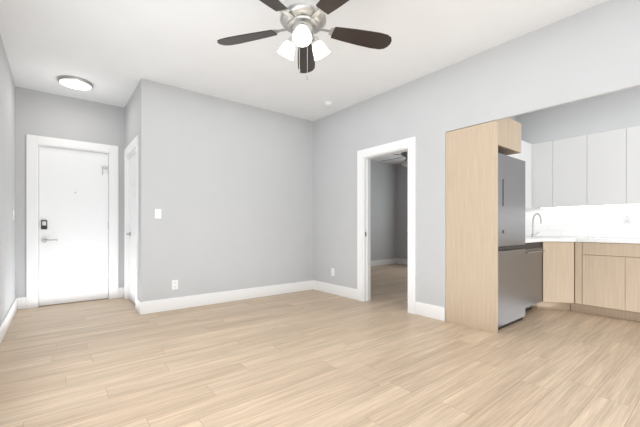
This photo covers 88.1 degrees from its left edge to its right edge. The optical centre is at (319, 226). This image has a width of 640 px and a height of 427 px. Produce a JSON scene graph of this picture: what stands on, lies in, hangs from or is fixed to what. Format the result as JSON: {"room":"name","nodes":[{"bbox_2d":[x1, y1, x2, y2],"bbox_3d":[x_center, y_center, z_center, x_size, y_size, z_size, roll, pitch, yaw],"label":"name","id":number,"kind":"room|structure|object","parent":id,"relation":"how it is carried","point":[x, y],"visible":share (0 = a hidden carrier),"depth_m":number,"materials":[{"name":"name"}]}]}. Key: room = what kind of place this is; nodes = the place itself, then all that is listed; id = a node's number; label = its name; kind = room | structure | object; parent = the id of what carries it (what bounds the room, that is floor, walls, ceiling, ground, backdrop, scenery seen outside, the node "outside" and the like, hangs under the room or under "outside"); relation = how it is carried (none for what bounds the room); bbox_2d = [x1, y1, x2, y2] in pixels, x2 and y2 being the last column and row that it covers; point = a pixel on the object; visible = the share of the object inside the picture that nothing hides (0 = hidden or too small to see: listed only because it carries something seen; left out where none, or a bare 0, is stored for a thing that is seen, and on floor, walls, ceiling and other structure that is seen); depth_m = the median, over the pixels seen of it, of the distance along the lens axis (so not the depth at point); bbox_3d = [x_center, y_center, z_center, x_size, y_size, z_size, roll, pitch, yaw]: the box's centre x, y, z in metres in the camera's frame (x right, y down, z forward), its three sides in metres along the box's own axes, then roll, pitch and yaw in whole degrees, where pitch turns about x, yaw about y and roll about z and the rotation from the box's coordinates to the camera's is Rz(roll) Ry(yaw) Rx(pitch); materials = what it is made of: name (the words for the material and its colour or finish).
{"room":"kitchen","nodes":[
{"label":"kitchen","id":0,"kind":"room"},
{"bbox_2d":[0,35,15,323],"bbox_3d":[-1.527,-0.360,1.181,0.120,2.780,8.390,0,0,-38],"label":"wall","id":1,"kind":"structure","parent":0,"point":[7,189],"depth_m":3.44,"materials":[{"name":"grey paint"}]},
{"bbox_2d":[0,297,19,344],"bbox_3d":[-1.353,0.955,1.083,0.030,0.150,7.780,0,0,-39],"label":"baseboard","id":2,"kind":"structure","parent":1,"relation":"attached to","point":[15,306],"depth_m":3.39,"materials":[{"name":"white wood"}]},
{"bbox_2d":[16,87,124,297],"bbox_3d":[-3.315,-0.360,4.569,1.300,2.780,0.120,0,0,-38],"label":"wall","id":3,"kind":"structure","parent":0,"point":[41,113],"depth_m":4.37,"materials":[{"name":"grey paint"}]},
{"bbox_2d":[26,134,118,308],"bbox_3d":[-3.348,-0.070,4.531,1.000,2.200,0.140,0,0,-38],"label":"door frame","id":4,"kind":"structure","parent":3,"relation":"attached to","point":[34,143],"depth_m":4.27,"materials":[{"name":"white wood"}]},
{"bbox_2d":[39,146,108,305],"bbox_3d":[-3.325,-0.013,4.510,0.768,2.071,0.109,0,0,-38],"label":"entry door","id":5,"kind":"structure","parent":3,"relation":"in","point":[73,225],"depth_m":4.50,"materials":[{"name":"white wood"}]},
{"bbox_2d":[125,83,138,148],"bbox_3d":[-2.474,-0.360,4.459,0.120,2.780,1.100,0,0,-38],"label":"wall","id":6,"kind":"structure","parent":0,"point":[132,119],"depth_m":4.35,"materials":[{"name":"grey paint"}]},
{"bbox_2d":[126,153,134,303],"bbox_3d":[-2.485,0.017,4.410,0.098,2.011,0.722,0,0,-38],"label":"closet door","id":7,"kind":"structure","parent":6,"relation":"in","point":[131,233],"depth_m":4.52,"materials":[{"name":"white wood"}]},
{"bbox_2d":[124,136,138,310],"bbox_3d":[-2.463,-0.040,4.430,0.140,2.140,0.960,0,0,-38],"label":"door frame","id":8,"kind":"structure","parent":6,"relation":"attached to","point":[131,149],"depth_m":4.68,"materials":[{"name":"white wood"}]},
{"bbox_2d":[139,78,312,301],"bbox_3d":[-1.143,-0.360,4.738,2.550,2.780,0.120,0,0,-38],"label":"wall","id":9,"kind":"structure","parent":0,"point":[225,186],"depth_m":4.48,"materials":[{"name":"grey paint"}]},
{"bbox_2d":[155,209,160,218],"bbox_3d":[-1.959,-0.160,4.006,0.072,0.116,0.010,0,0,-38],"label":"light switch","id":10,"kind":"object","parent":9,"relation":"attached to","point":[157,213],"visible":1,"depth_m":4.00,"materials":[{"name":"white plastic"}]},
{"bbox_2d":[172,280,177,289],"bbox_3d":[-1.807,0.720,4.127,0.072,0.116,0.009,0,0,-38],"label":"outlet","id":11,"kind":"object","parent":9,"relation":"attached to","point":[174,284],"visible":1,"depth_m":4.12,"materials":[{"name":"white plastic"}]},
{"bbox_2d":[139,280,312,314],"bbox_3d":[-1.107,0.955,4.680,2.566,0.150,0.016,0,0,-39],"label":"baseboard","id":12,"kind":"structure","parent":9,"relation":"attached to","point":[146,307],"depth_m":4.46,"materials":[{"name":"white wood"}]},
{"bbox_2d":[0,0,606,164],"bbox_3d":[1.611,-1.780,3.677,8.140,0.060,8.390,0,0,-38],"label":"ceiling","id":13,"kind":"structure","parent":0,"point":[113,52],"depth_m":3.19,"materials":[{"name":"white paint"}]},
{"bbox_2d":[57,75,92,89],"bbox_3d":[-2.947,-1.725,3.994,0.350,0.050,0.350,0,0,-38],"label":"light","id":14,"kind":"object","parent":13,"relation":"attached to","point":[74,82],"visible":1,"depth_m":3.93,"materials":[{"name":"white glass"}]},
{"bbox_2d":[217,0,391,79],"bbox_3d":[-0.089,-1.375,2.204,1.276,0.750,1.236,0,0,-38],"label":"ceiling fan","id":15,"kind":"object","parent":13,"relation":"hanging from","point":[303,22],"visible":1,"depth_m":2.27,"materials":[{"name":"brown wood"}]},
{"bbox_2d":[324,101,332,106],"bbox_3d":[0.119,-1.732,4.669,0.124,0.036,0.124,0,0,-38],"label":"smoke detector","id":16,"kind":"object","parent":13,"relation":"attached to","point":[328,103],"visible":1,"depth_m":4.63,"materials":[{"name":"white plastic"}]},
{"bbox_2d":[384,151,407,166],"bbox_3d":[1.682,-1.375,6.375,1.273,0.750,1.248,0,0,-38],"label":"ceiling fan","id":17,"kind":"object","parent":13,"relation":"hanging from","point":[405,162],"visible":0.27,"depth_m":6.29,"materials":[{"name":"silver metal"}]},
{"bbox_2d":[0,264,639,426],"bbox_3d":[1.611,1.060,3.677,8.140,0.060,8.390,0,0,-38],"label":"floor","id":18,"kind":"structure","parent":0,"point":[382,357],"depth_m":2.44,"materials":[{"name":"brown wood"}]},
{"bbox_2d":[446,120,497,332],"bbox_3d":[1.554,-0.002,3.419,0.025,2.064,0.537,0,0,-38],"label":"panel","id":19,"kind":"object","parent":18,"relation":"on","point":[472,226],"visible":1,"depth_m":3.39,"materials":[{"name":"brown wood"}]},
{"bbox_2d":[498,153,524,329],"bbox_3d":[1.804,0.150,3.700,0.690,1.760,0.646,0,0,-38],"label":"fridge","id":20,"kind":"object","parent":18,"relation":"on","point":[511,240],"visible":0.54,"depth_m":3.44,"materials":[{"name":"grey metal"}]},
{"bbox_2d":[521,242,544,310],"bbox_3d":[2.325,0.607,4.111,0.608,0.846,0.651,0,0,-38],"label":"dishwasher","id":21,"kind":"object","parent":18,"relation":"on","point":[533,272],"visible":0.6,"depth_m":3.90,"materials":[{"name":"silver metal"}]},
{"bbox_2d":[531,242,574,309],"bbox_3d":[2.956,0.605,4.477,0.835,0.850,0.890,0,0,-38],"label":"base cabinet","id":22,"kind":"object","parent":18,"relation":"on","point":[558,275],"visible":0.48,"depth_m":4.04,"materials":[{"name":"brown wood"}]},
{"bbox_2d":[574,242,639,320],"bbox_3d":[3.576,0.605,3.865,0.627,0.850,0.838,0,0,-38],"label":"base cabinet","id":23,"kind":"object","parent":18,"relation":"on","point":[607,279],"depth_m":3.76,"materials":[{"name":"brown wood"}]},
{"bbox_2d":[525,236,639,243],"bbox_3d":[3.685,0.159,3.550,0.848,0.038,3.248,0,0,-39],"label":"countertop","id":24,"kind":"structure","parent":23,"relation":"on","point":[553,239],"depth_m":3.94,"materials":[{"name":"white stone"}]},
{"bbox_2d":[531,213,541,236],"bbox_3d":[2.963,-0.025,4.516,0.220,0.330,0.179,0,0,-38],"label":"faucet","id":25,"kind":"object","parent":24,"relation":"on","point":[533,233],"visible":1,"depth_m":4.58,"materials":[{"name":"silver metal"}]},
{"bbox_2d":[371,160,396,260],"bbox_3d":[0.590,-0.360,8.149,4.170,2.780,0.120,0,0,-38],"label":"wall","id":26,"kind":"structure","parent":0,"point":[383,210],"depth_m":8.97,"materials":[{"name":"grey paint"}]},
{"bbox_2d":[371,258,396,265],"bbox_3d":[0.587,0.955,8.057,4.050,0.150,0.020,0,0,-39],"label":"baseboard","id":27,"kind":"structure","parent":26,"relation":"attached to","point":[385,261],"depth_m":8.97,"materials":[{"name":"white wood"}]},
{"bbox_2d":[397,164,407,258],"bbox_3d":[3.367,-0.360,7.911,0.120,2.780,3.710,0,0,-38],"label":"wall","id":28,"kind":"structure","parent":0,"point":[402,212],"depth_m":9.17,"materials":[{"name":"grey paint"}]},
{"bbox_2d":[397,258,407,264],"bbox_3d":[3.309,0.955,7.871,0.020,0.150,3.660,0,0,-39],"label":"baseboard","id":29,"kind":"structure","parent":28,"relation":"attached to","point":[399,261],"depth_m":9.15,"materials":[{"name":"white wood"}]},
{"bbox_2d":[313,0,639,320],"bbox_3d":[1.448,-0.360,3.625,0.120,2.780,8.270,0,0,-38],"label":"wall","id":30,"kind":"structure","parent":0,"point":[416,108],"depth_m":3.65,"materials":[{"name":"grey paint"}]},
{"bbox_2d":[313,280,356,299],"bbox_3d":[0.214,0.955,5.064,0.020,0.150,1.020,0,0,-39],"label":"baseboard","id":31,"kind":"structure","parent":30,"relation":"attached to","point":[343,291],"depth_m":5.03,"materials":[{"name":"white wood"}]},
{"bbox_2d":[357,137,415,313],"bbox_3d":[0.885,-0.020,4.333,0.160,2.100,0.960,0,0,-38],"label":"trim","id":32,"kind":"structure","parent":30,"relation":"attached to","point":[365,156],"depth_m":4.58,"materials":[{"name":"white wood"}]},
{"bbox_2d":[415,302,444,320],"bbox_3d":[1.248,0.955,3.768,0.016,0.150,0.375,0,0,-39],"label":"baseboard","id":33,"kind":"structure","parent":30,"relation":"attached to","point":[421,309],"depth_m":3.75,"materials":[{"name":"white wood"}]},
{"bbox_2d":[515,86,639,238],"bbox_3d":[4.400,-0.360,3.449,0.120,2.780,4.320,0,0,-38],"label":"wall","id":34,"kind":"structure","parent":0,"point":[620,109],"depth_m":4.44,"materials":[{"name":"grey paint"}]},
{"bbox_2d":[511,140,522,159],"bbox_3d":[2.400,-0.715,4.394,0.360,0.880,0.347,0,0,-38],"label":"upper cabinet","id":35,"kind":"object","parent":34,"relation":"attached to","point":[520,155],"depth_m":4.37,"materials":[{"name":"white"}]},
{"bbox_2d":[523,141,530,208],"bbox_3d":[2.700,-0.715,4.633,0.406,0.880,0.347,0,0,-38],"label":"upper cabinet","id":36,"kind":"object","parent":34,"relation":"attached to","point":[526,146],"depth_m":4.51,"materials":[{"name":"white wood"}]},
{"bbox_2d":[531,140,554,207],"bbox_3d":[3.149,-0.715,4.622,0.372,0.880,0.264,0,0,-38],"label":"upper cabinet","id":37,"kind":"object","parent":34,"relation":"attached to","point":[542,154],"depth_m":4.50,"materials":[{"name":"white"}]},
{"bbox_2d":[555,135,586,207],"bbox_3d":[3.355,-0.715,4.384,0.347,0.880,0.365,0,0,-38],"label":"upper cabinet","id":38,"kind":"object","parent":34,"relation":"attached to","point":[570,153],"depth_m":4.26,"materials":[{"name":"white"}]},
{"bbox_2d":[525,205,639,237],"bbox_3d":[4.020,-0.069,3.823,0.008,0.413,3.260,0,0,-39],"label":"backsplash","id":39,"kind":"structure","parent":34,"relation":"attached to","point":[599,221],"depth_m":4.41,"materials":[{"name":"white tile"}]},
{"bbox_2d":[623,214,630,223],"bbox_3d":[3.795,-0.100,4.092,0.009,0.116,0.072,0,0,-38],"label":"outlet","id":40,"kind":"object","parent":39,"relation":"attached to","point":[626,218],"visible":1,"depth_m":4.09,"materials":[{"name":"grey plastic"}]},
{"bbox_2d":[587,128,622,205],"bbox_3d":[3.582,-0.715,4.098,0.347,0.880,0.365,0,0,-38],"label":"upper cabinet","id":41,"kind":"object","parent":34,"relation":"attached to","point":[598,169],"depth_m":3.99,"materials":[{"name":"white wood"}]},
{"bbox_2d":[623,126,639,204],"bbox_3d":[3.809,-0.715,3.813,0.347,0.880,0.365,0,0,-38],"label":"upper cabinet","id":42,"kind":"object","parent":34,"relation":"attached to","point":[631,135],"depth_m":3.81,"materials":[{"name":"white wood"}]},
{"bbox_3d":[2.975,-0.360,5.152,4.170,2.780,0.120,0,0,-39],"label":"wall","id":43,"kind":"structure","parent":0,"visible":0},
{"bbox_2d":[498,118,520,154],"bbox_3d":[1.791,-0.991,3.716,0.690,0.329,0.603,0,0,-38],"label":"upper cabinet","id":44,"kind":"object","parent":43,"relation":"attached to","point":[509,136],"visible":0.35,"depth_m":3.53,"materials":[{"name":"brown wood"}]}
]}

